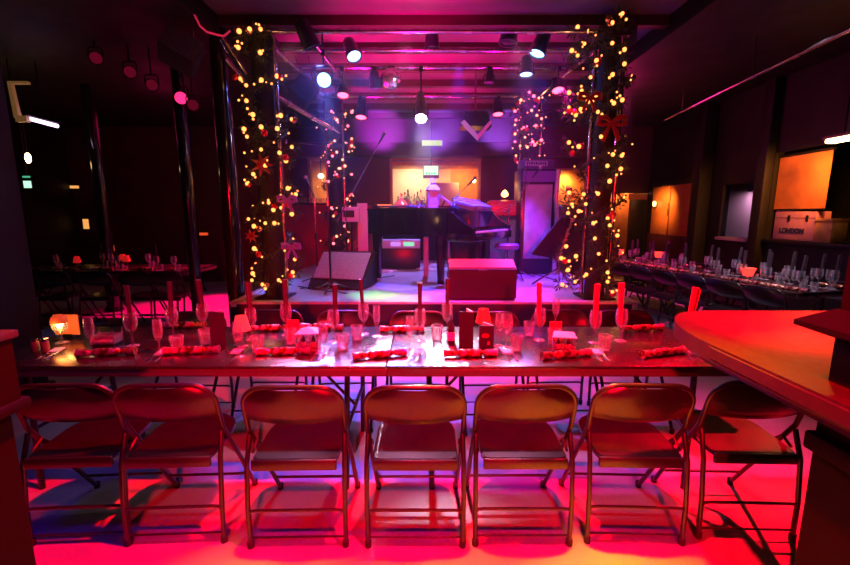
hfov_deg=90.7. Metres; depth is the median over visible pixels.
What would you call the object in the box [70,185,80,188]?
wall light
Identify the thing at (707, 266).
folding chair
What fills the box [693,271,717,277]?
cracker
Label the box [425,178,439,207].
lantern
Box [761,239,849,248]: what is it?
trim
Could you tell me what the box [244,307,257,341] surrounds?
wine glass
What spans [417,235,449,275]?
keyboard stand
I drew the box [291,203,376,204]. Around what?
trim
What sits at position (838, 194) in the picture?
wall
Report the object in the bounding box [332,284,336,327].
rolled napkin
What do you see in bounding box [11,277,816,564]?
floor
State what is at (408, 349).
champagne flute
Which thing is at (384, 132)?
microphone stand
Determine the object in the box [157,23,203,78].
speaker
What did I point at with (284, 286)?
rolled napkin
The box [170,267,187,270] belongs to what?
cracker
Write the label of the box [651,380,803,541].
folding chair
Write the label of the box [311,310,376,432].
folding chair
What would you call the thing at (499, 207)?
case
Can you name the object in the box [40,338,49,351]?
spice jar
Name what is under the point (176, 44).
grille
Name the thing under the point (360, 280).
rolled napkin
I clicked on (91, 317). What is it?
champagne flute
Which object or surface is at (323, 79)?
light
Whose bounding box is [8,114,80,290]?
wall
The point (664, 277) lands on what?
folding chair
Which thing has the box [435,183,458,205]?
board
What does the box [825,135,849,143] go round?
diffuser
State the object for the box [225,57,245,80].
pipe
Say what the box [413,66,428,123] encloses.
spotlight
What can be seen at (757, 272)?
folding chair
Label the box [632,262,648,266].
cracker
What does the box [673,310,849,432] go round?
countertop
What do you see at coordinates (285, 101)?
pipe
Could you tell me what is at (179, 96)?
parcan
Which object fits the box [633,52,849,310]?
wall
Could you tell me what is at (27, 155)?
pendant lamp
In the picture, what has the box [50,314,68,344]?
lamp
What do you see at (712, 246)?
rolled napkin
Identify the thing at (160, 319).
champagne flute
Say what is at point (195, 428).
folding chair
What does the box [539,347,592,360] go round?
cracker
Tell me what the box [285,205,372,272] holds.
wall
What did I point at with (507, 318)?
folding chair
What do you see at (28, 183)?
exit sign
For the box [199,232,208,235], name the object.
wall light
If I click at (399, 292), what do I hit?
stage platform
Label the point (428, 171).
exit sign
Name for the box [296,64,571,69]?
pipe
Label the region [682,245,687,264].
rolled napkin
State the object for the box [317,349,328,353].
paper napkin
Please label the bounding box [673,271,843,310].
trestle table
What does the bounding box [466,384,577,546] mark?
folding chair
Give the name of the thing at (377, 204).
glass bowl
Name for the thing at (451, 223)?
grand piano
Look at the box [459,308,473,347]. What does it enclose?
menu card
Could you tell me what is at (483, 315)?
table lamp
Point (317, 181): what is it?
wall
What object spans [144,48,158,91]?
parcan
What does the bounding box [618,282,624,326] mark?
rolled napkin
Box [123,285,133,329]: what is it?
rolled napkin
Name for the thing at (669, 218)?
doors
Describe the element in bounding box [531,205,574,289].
music stand
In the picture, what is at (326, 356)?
champagne flute
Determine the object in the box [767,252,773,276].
rolled napkin
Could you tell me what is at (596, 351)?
paper napkin
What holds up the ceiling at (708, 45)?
attached to the wall at (815, 98)
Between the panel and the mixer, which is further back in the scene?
the panel
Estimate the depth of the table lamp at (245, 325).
2.45 m
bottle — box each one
[301,335,305,346]
[311,334,315,348]
[447,315,454,343]
[556,338,559,349]
[566,338,569,349]
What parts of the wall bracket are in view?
arm, arm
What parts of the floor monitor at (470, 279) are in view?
panel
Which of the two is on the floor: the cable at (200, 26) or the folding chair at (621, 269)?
the folding chair at (621, 269)
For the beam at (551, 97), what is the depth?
7.31 m
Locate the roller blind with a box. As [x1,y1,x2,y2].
[773,146,836,209]
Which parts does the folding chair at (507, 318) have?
backrest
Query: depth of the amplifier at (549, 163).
6.37 m
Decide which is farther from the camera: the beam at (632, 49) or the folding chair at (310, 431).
the beam at (632, 49)
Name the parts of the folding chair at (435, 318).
backrest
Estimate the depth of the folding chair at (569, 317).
3.31 m
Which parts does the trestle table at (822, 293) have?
leg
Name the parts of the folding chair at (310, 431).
leg, backrest, seat, frame, leg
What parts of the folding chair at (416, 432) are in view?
leg, backrest, frame, seat, leg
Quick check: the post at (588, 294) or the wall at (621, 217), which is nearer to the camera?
the post at (588, 294)
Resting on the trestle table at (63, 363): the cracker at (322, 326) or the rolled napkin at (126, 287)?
the cracker at (322, 326)
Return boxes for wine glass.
[123,312,139,346]
[165,306,179,340]
[196,303,209,334]
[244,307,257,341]
[280,304,291,335]
[327,309,339,343]
[358,303,368,334]
[414,309,425,342]
[442,303,452,334]
[500,313,512,348]
[533,308,545,341]
[588,310,601,344]
[614,308,627,342]
[830,270,839,289]
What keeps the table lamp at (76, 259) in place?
on the trestle table at (84, 267)
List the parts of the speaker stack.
control panel, rail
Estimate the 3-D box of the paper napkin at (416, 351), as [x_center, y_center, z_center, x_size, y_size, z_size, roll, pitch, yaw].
[-0.043,0.396,2.421,0.060,0.004,0.086,1,9,7]
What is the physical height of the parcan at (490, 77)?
0.203 m
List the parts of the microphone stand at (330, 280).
boom arm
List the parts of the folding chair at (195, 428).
leg, backrest, seat, frame, leg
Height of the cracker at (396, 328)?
0.048 m
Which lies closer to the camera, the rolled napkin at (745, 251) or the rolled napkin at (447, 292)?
the rolled napkin at (447, 292)
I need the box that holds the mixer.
[455,199,491,228]
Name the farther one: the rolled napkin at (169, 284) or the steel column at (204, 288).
the steel column at (204, 288)
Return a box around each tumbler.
[169,334,183,353]
[198,327,210,345]
[250,334,263,353]
[284,327,295,345]
[336,333,348,351]
[351,324,362,341]
[431,324,442,341]
[510,333,522,352]
[524,321,534,337]
[547,327,559,345]
[598,333,611,352]
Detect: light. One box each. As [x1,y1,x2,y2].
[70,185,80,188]
[82,218,90,229]
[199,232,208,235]
[314,49,333,88]
[318,128,323,178]
[343,37,361,63]
[517,55,534,78]
[528,34,550,59]
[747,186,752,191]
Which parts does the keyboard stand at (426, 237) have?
leg, leg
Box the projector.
[459,71,491,140]
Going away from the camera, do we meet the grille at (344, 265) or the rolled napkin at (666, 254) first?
the grille at (344, 265)
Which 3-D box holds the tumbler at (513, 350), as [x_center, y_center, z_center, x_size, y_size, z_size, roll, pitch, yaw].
[0.523,0.350,2.405,0.074,0.100,0.074,-3,10,-19]
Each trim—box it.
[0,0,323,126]
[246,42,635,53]
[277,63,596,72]
[281,142,592,157]
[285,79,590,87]
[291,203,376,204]
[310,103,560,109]
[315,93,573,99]
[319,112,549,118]
[392,162,477,168]
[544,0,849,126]
[628,194,646,199]
[715,236,746,241]
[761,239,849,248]
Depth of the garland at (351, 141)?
6.65 m
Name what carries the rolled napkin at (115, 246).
in the wine glass
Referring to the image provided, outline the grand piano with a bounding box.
[367,208,511,286]
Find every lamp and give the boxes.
[16,76,30,162]
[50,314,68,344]
[73,256,81,269]
[123,255,130,268]
[233,315,250,348]
[476,308,490,337]
[501,190,507,199]
[654,252,663,261]
[741,267,756,277]
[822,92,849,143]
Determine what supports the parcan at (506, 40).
attached to the pipe at (299, 49)
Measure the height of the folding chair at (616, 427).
0.794 m
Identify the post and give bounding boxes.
[242,32,295,299]
[320,93,346,250]
[518,92,543,169]
[573,28,630,299]
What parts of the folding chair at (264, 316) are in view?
leg, backrest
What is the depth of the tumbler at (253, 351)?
2.37 m
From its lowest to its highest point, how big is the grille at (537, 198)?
1.130 m
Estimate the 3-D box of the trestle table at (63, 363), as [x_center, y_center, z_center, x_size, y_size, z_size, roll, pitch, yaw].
[-1.305,0.744,2.633,2.206,0.751,0.784,0,9,0]
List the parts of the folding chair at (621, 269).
backrest, seat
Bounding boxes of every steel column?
[79,83,124,312]
[170,67,200,310]
[187,114,206,290]
[208,26,244,326]
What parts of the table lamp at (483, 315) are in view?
lamp shade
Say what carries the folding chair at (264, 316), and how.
on the floor
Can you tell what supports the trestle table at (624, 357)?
on the floor
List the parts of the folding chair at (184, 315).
frame, backrest, leg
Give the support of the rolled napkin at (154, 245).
in the wine glass
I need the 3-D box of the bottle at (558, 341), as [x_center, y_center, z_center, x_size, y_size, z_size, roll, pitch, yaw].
[0.763,0.345,2.404,0.024,0.086,0.023,0,9,0]
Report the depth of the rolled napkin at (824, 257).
4.50 m
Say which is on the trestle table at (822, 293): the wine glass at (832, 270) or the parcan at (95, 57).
the wine glass at (832, 270)
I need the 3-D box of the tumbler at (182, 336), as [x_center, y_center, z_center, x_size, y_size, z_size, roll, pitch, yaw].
[-1.409,0.353,2.388,0.074,0.100,0.074,-2,9,-10]
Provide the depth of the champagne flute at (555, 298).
2.92 m
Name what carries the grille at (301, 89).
attached to the speaker at (302, 92)
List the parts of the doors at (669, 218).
door, door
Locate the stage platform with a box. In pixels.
[230,260,638,326]
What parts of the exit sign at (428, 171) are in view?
drop rod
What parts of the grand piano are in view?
leg, lid, leg, leg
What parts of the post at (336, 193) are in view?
head plate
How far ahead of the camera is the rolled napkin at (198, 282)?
2.72 m
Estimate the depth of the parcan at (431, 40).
4.68 m
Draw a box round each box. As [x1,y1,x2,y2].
[87,326,123,346]
[296,330,320,352]
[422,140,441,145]
[552,332,575,352]
[813,218,849,242]
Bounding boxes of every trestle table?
[14,327,394,489]
[32,264,216,311]
[386,327,731,489]
[610,259,718,320]
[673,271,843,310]
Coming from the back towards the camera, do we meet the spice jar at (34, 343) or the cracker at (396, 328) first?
the cracker at (396, 328)
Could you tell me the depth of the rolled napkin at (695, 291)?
2.41 m
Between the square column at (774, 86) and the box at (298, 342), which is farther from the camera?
the square column at (774, 86)
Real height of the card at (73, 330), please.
0.150 m
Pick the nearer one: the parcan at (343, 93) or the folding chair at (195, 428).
the folding chair at (195, 428)
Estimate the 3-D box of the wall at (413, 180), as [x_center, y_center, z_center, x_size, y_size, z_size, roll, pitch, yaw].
[0.200,-2.245,10.299,3.200,2.400,0.050,0,9,0]
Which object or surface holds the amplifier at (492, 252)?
on the stage platform
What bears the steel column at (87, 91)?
on the floor
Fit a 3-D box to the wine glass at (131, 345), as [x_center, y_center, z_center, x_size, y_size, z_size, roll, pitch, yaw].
[-1.754,0.280,2.507,0.074,0.205,0.073,0,9,0]
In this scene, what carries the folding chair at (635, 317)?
on the floor
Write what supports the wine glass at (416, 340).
on the trestle table at (624, 357)
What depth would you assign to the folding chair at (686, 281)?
5.29 m
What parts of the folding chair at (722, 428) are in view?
leg, frame, seat, backrest, leg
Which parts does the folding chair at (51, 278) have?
leg, backrest, seat, leg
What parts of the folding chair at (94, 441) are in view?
leg, backrest, seat, frame, leg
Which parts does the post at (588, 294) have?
plate, head plate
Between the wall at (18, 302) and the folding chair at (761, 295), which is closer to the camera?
the wall at (18, 302)
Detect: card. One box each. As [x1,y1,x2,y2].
[54,315,79,337]
[208,309,226,347]
[287,320,298,337]
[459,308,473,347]
[479,322,493,349]
[549,321,561,339]
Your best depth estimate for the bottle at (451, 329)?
2.55 m
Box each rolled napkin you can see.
[52,243,55,261]
[99,242,102,260]
[114,244,117,263]
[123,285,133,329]
[153,244,156,263]
[166,282,173,324]
[195,279,204,320]
[245,282,252,325]
[282,279,287,319]
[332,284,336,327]
[359,279,364,320]
[418,283,421,326]
[445,279,449,320]
[537,282,541,325]
[593,284,600,328]
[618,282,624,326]
[631,240,633,256]
[648,242,651,259]
[652,240,654,256]
[665,243,668,261]
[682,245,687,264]
[688,287,700,311]
[709,245,714,264]
[715,248,720,268]
[737,247,742,268]
[742,250,747,267]
[766,249,771,270]
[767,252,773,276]
[789,254,796,279]
[799,255,808,281]
[818,254,827,278]
[834,255,842,279]
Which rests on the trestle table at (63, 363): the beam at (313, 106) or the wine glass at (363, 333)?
the wine glass at (363, 333)
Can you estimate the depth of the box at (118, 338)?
2.54 m
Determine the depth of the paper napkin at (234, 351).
2.41 m
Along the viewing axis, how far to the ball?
5.27 m
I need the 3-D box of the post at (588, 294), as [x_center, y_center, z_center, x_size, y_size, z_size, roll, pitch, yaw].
[1.930,-1.228,4.582,0.352,2.820,0.352,0,9,0]
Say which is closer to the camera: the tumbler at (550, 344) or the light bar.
the tumbler at (550, 344)
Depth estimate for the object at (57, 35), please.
5.22 m
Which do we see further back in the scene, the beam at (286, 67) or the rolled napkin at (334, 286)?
the beam at (286, 67)
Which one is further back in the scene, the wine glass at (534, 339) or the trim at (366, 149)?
the trim at (366, 149)
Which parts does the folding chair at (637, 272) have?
backrest, seat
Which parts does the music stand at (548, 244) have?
leg, leg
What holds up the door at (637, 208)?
in the wall at (142, 174)
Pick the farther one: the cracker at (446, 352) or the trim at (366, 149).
the trim at (366, 149)
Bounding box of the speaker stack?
[514,168,560,274]
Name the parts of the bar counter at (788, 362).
under trim, panel, moulding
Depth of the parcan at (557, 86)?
5.33 m
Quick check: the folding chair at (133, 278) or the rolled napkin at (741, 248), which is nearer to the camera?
the rolled napkin at (741, 248)
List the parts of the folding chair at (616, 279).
seat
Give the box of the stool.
[495,243,518,278]
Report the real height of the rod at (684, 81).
0.600 m
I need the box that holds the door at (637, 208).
[623,200,646,281]
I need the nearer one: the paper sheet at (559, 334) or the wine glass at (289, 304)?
the paper sheet at (559, 334)
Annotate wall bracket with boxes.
[6,58,30,121]
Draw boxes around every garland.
[230,20,304,295]
[316,105,358,250]
[507,88,549,167]
[549,6,635,300]
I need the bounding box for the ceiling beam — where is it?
[218,15,669,28]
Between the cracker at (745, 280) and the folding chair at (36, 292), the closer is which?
the cracker at (745, 280)
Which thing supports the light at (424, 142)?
attached to the wall at (142, 174)
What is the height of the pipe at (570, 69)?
0.065 m
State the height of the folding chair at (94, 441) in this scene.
0.794 m
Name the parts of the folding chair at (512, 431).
leg, seat, frame, backrest, leg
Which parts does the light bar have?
drop rod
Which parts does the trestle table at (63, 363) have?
leg, leg, leg, leg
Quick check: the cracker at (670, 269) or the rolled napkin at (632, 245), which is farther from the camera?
the rolled napkin at (632, 245)
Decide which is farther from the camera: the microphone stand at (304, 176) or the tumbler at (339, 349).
the microphone stand at (304, 176)
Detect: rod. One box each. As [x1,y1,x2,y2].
[682,81,684,109]
[752,35,757,74]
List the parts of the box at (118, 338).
panel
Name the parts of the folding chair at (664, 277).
leg, backrest, seat, leg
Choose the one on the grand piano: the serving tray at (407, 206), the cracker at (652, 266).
the serving tray at (407, 206)
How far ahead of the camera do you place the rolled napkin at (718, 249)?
5.31 m
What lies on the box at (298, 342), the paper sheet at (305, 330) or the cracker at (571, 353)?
the paper sheet at (305, 330)
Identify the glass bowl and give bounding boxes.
[377,204,391,207]
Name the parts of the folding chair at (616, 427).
leg, frame, seat, backrest, leg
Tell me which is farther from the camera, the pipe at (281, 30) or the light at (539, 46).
the light at (539, 46)
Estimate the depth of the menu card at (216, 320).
2.47 m
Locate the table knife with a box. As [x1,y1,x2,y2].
[44,348,64,359]
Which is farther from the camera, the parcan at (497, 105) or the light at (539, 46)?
the parcan at (497, 105)
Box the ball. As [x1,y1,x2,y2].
[380,65,401,90]
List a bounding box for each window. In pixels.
[307,158,324,202]
[390,158,480,205]
[556,168,585,206]
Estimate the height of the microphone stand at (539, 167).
1.632 m
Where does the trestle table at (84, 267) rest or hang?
on the floor
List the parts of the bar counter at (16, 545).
moulding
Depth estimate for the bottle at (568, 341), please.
2.40 m
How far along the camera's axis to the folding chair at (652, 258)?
7.25 m
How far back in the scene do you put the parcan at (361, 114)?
6.62 m
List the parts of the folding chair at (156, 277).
leg, backrest, seat, leg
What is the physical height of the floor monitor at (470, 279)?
0.434 m
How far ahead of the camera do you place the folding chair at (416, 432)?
1.91 m
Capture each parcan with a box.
[87,41,103,64]
[122,44,137,78]
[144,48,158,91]
[172,72,188,104]
[185,79,199,110]
[295,18,322,51]
[335,66,350,99]
[354,95,367,120]
[368,66,381,89]
[424,34,439,47]
[483,66,494,84]
[491,95,504,117]
[498,34,517,47]
[550,66,566,95]
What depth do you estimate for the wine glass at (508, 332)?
2.46 m
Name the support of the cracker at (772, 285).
on the trestle table at (822, 293)
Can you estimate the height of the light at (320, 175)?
1.606 m
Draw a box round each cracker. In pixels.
[52,267,76,270]
[74,346,137,357]
[89,267,113,270]
[129,267,152,270]
[160,321,206,328]
[161,345,220,354]
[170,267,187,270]
[246,324,287,331]
[255,346,310,355]
[300,322,343,330]
[352,347,406,360]
[380,325,423,332]
[443,348,497,357]
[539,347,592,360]
[618,260,632,263]
[620,323,664,331]
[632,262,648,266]
[639,345,686,358]
[648,264,667,269]
[669,268,690,273]
[683,264,702,268]
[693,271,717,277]
[721,276,747,281]
[744,279,774,285]
[761,274,790,280]
[761,282,794,287]
[774,284,809,292]
[819,282,843,288]
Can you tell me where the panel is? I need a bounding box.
[357,203,367,250]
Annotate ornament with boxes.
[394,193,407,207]
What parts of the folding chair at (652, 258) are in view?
backrest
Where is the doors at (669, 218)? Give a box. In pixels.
[644,178,691,291]
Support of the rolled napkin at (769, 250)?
in the wine glass
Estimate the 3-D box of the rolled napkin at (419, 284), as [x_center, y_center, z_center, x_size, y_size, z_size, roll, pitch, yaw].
[-0.032,0.139,2.587,0.027,0.275,0.035,-5,11,-30]
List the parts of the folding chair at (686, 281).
leg, backrest, frame, seat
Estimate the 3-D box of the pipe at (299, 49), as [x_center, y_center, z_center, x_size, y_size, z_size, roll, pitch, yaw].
[0.125,-2.635,4.760,3.650,0.065,0.062,0,9,0]
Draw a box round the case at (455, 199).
[449,197,480,207]
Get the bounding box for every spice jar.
[30,338,39,351]
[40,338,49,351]
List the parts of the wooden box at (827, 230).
lid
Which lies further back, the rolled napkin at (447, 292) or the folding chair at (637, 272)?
the folding chair at (637, 272)
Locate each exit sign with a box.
[19,122,33,188]
[423,118,438,177]
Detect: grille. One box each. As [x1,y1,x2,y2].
[158,23,203,60]
[289,72,319,101]
[313,252,370,279]
[523,184,552,258]
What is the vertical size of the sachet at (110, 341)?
0.010 m
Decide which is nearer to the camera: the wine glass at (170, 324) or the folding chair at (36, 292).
the wine glass at (170, 324)
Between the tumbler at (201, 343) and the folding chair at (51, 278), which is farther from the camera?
the folding chair at (51, 278)
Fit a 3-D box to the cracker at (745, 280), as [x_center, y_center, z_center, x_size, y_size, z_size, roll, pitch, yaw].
[3.722,0.009,4.675,0.048,0.048,0.296,-3,10,-18]
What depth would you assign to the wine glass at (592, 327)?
2.56 m
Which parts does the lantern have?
pane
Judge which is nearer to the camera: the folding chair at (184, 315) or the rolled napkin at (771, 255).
the folding chair at (184, 315)
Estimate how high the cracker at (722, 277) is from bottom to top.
0.048 m
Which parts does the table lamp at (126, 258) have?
lamp shade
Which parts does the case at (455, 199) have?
lid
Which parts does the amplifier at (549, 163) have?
name plate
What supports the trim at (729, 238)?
attached to the wall at (815, 98)
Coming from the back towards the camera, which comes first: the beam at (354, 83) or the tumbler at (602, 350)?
the beam at (354, 83)
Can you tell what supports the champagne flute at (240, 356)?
on the trestle table at (63, 363)
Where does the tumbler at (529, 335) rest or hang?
on the trestle table at (624, 357)
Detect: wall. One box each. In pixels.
[0,62,56,391]
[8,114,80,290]
[63,119,653,280]
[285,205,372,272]
[312,161,326,202]
[392,161,477,205]
[558,171,581,204]
[605,193,632,276]
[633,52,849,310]
[725,183,799,237]
[784,141,849,242]
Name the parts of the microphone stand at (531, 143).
boom arm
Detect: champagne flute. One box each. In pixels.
[83,317,94,349]
[152,319,162,355]
[232,321,244,358]
[318,322,329,358]
[372,306,381,336]
[406,316,413,351]
[494,313,503,347]
[552,298,559,316]
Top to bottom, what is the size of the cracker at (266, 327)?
0.048 m
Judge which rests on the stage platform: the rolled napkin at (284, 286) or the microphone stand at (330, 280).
the microphone stand at (330, 280)
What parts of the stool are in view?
seat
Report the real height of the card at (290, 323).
0.120 m
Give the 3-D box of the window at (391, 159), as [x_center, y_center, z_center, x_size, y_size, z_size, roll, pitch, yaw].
[0.230,-2.214,9.417,2.020,1.100,0.200,0,9,0]
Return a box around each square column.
[680,101,719,297]
[739,76,784,309]
[793,254,849,388]
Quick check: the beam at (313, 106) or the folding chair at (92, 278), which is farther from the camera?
the beam at (313, 106)
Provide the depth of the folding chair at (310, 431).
1.91 m
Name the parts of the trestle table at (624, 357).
leg, leg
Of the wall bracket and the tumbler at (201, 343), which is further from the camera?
the wall bracket
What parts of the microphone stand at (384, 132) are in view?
boom arm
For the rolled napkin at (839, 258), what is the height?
0.276 m
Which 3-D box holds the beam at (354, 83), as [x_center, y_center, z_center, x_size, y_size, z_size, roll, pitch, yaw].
[0.200,-3.143,6.643,4.800,0.100,0.100,0,9,0]
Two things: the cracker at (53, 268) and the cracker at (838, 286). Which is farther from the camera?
the cracker at (53, 268)
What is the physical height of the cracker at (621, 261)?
0.048 m
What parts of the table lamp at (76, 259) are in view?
lamp shade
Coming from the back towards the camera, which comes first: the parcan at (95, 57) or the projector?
the projector
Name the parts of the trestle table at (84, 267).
leg, leg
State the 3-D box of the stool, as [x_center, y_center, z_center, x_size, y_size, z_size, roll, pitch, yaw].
[1.169,-0.299,6.030,0.340,0.518,0.336,3,10,16]
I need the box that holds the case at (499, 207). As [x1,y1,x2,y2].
[487,200,515,215]
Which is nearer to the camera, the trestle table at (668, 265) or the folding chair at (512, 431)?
the folding chair at (512, 431)
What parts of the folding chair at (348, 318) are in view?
backrest, leg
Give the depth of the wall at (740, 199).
7.35 m
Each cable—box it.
[193,14,230,36]
[298,286,346,293]
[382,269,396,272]
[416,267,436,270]
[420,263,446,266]
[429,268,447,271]
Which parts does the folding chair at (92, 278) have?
leg, backrest, seat, leg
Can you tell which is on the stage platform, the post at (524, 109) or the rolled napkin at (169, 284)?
the post at (524, 109)
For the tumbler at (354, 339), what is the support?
on the trestle table at (63, 363)
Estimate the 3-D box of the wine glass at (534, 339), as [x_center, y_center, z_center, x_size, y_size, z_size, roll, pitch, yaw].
[0.718,0.261,2.627,0.074,0.205,0.073,0,9,0]
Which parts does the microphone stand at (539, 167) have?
boom arm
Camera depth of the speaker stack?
6.47 m
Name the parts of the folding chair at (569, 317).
backrest, leg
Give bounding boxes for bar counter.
[0,329,35,564]
[673,310,849,564]
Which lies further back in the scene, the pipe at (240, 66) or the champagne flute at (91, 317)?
the pipe at (240, 66)
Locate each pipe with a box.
[220,37,247,75]
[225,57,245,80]
[253,27,622,34]
[260,36,327,99]
[279,47,590,52]
[279,95,339,134]
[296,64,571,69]
[316,46,346,83]
[349,94,522,97]
[537,36,612,97]
[664,27,849,120]
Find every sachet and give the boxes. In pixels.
[93,339,109,343]
[103,339,112,343]
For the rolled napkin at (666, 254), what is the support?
in the wine glass
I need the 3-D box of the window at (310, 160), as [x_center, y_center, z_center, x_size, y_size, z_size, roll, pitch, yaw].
[-2.190,-2.165,9.425,0.800,1.200,0.200,0,9,0]
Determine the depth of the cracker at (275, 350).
2.34 m
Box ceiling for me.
[203,0,687,111]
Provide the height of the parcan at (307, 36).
0.293 m
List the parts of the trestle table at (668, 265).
leg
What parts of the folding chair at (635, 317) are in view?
leg, backrest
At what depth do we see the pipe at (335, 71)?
5.06 m
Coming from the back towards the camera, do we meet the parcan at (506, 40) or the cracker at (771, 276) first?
the cracker at (771, 276)
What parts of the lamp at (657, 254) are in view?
lamp shade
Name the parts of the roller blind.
rail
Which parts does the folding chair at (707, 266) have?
backrest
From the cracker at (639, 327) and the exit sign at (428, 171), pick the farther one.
the exit sign at (428, 171)
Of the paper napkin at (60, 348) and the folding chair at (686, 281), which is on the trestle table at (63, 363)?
the paper napkin at (60, 348)
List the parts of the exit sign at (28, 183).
drop rod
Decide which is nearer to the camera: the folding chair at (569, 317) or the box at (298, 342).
the box at (298, 342)
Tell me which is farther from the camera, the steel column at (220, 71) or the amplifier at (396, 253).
the amplifier at (396, 253)
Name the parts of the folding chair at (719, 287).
backrest, seat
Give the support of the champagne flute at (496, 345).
on the trestle table at (624, 357)
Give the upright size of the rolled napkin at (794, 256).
0.276 m
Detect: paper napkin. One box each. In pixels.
[46,347,66,352]
[231,349,243,353]
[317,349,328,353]
[413,349,423,353]
[500,349,512,353]
[592,349,602,353]
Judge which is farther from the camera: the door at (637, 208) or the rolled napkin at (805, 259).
the door at (637, 208)
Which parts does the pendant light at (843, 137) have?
drop rod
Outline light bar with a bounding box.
[25,61,60,127]
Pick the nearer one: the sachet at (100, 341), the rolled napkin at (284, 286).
the sachet at (100, 341)
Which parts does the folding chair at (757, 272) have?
backrest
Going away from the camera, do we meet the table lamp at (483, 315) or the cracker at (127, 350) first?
the cracker at (127, 350)
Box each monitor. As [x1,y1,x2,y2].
[308,250,376,289]
[342,207,359,250]
[447,259,516,299]
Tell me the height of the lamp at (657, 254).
0.165 m
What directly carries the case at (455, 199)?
on the grand piano
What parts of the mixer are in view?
stand leg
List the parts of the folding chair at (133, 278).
leg, backrest, seat, leg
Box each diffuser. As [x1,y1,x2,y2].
[82,219,88,228]
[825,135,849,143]
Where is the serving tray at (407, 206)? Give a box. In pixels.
[378,205,439,208]
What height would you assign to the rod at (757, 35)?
0.600 m
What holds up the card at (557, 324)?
on the trestle table at (624, 357)
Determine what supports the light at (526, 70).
hanging from the pipe at (363, 66)
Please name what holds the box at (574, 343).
on the trestle table at (624, 357)
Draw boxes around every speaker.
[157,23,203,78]
[286,55,319,109]
[599,12,636,50]
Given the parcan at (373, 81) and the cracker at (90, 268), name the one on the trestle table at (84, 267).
the cracker at (90, 268)
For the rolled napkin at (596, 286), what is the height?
0.275 m
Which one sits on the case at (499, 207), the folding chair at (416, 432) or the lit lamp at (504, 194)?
the lit lamp at (504, 194)
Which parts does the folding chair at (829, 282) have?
backrest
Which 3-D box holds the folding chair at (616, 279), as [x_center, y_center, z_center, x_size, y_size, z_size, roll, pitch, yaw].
[3.108,-0.001,7.091,0.464,0.794,0.472,-2,9,-11]
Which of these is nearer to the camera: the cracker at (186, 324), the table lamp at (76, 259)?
the cracker at (186, 324)
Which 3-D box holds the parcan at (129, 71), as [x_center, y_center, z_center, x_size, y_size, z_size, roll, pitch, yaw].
[-3.400,-2.629,4.802,0.141,0.596,0.256,-7,11,-35]
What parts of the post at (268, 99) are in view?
head plate, plate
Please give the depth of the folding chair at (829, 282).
4.79 m
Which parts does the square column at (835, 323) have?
moulding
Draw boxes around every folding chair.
[16,382,178,546]
[35,271,99,329]
[35,290,55,314]
[76,271,137,326]
[112,382,257,547]
[118,271,168,326]
[141,311,235,435]
[148,271,190,326]
[230,309,307,416]
[240,385,359,549]
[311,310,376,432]
[363,385,466,548]
[385,310,448,384]
[459,311,524,436]
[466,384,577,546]
[526,309,598,411]
[559,383,695,546]
[587,310,674,433]
[605,262,622,289]
[610,262,645,308]
[625,265,668,320]
[629,257,668,305]
[646,268,688,327]
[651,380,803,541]
[667,263,715,309]
[670,273,720,328]
[702,278,755,309]
[731,270,779,309]
[742,284,787,310]
[804,280,844,310]
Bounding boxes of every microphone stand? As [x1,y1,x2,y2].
[284,139,346,294]
[302,175,317,281]
[337,131,385,250]
[445,176,476,267]
[503,166,541,242]
[517,142,534,281]
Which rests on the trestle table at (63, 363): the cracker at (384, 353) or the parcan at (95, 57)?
the cracker at (384, 353)
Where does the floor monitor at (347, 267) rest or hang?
on the stage platform
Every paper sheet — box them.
[294,326,319,334]
[552,331,576,338]
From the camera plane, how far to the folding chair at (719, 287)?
4.85 m
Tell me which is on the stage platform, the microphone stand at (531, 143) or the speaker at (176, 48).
the microphone stand at (531, 143)
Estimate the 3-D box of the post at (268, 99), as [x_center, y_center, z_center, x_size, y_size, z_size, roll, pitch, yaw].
[-1.700,-1.228,4.582,0.352,2.820,0.352,0,9,0]
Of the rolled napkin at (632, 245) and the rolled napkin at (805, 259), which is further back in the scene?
the rolled napkin at (632, 245)
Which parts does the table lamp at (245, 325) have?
lamp shade, stem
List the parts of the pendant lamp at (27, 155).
bulb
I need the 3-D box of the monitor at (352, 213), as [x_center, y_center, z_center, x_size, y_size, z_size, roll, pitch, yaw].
[-1.104,-0.611,6.334,0.320,1.040,0.320,0,9,0]
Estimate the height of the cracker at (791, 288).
0.048 m
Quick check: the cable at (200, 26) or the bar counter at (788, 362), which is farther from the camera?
the cable at (200, 26)
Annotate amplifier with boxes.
[382,239,419,268]
[486,216,515,259]
[518,158,554,168]
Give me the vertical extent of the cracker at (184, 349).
0.048 m
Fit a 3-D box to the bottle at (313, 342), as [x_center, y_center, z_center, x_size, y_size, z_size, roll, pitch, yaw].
[-0.648,0.337,2.439,0.025,0.091,0.024,0,9,0]
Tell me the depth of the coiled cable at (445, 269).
6.94 m
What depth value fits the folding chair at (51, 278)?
5.60 m
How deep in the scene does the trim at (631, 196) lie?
9.42 m
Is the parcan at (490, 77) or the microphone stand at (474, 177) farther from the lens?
the microphone stand at (474, 177)

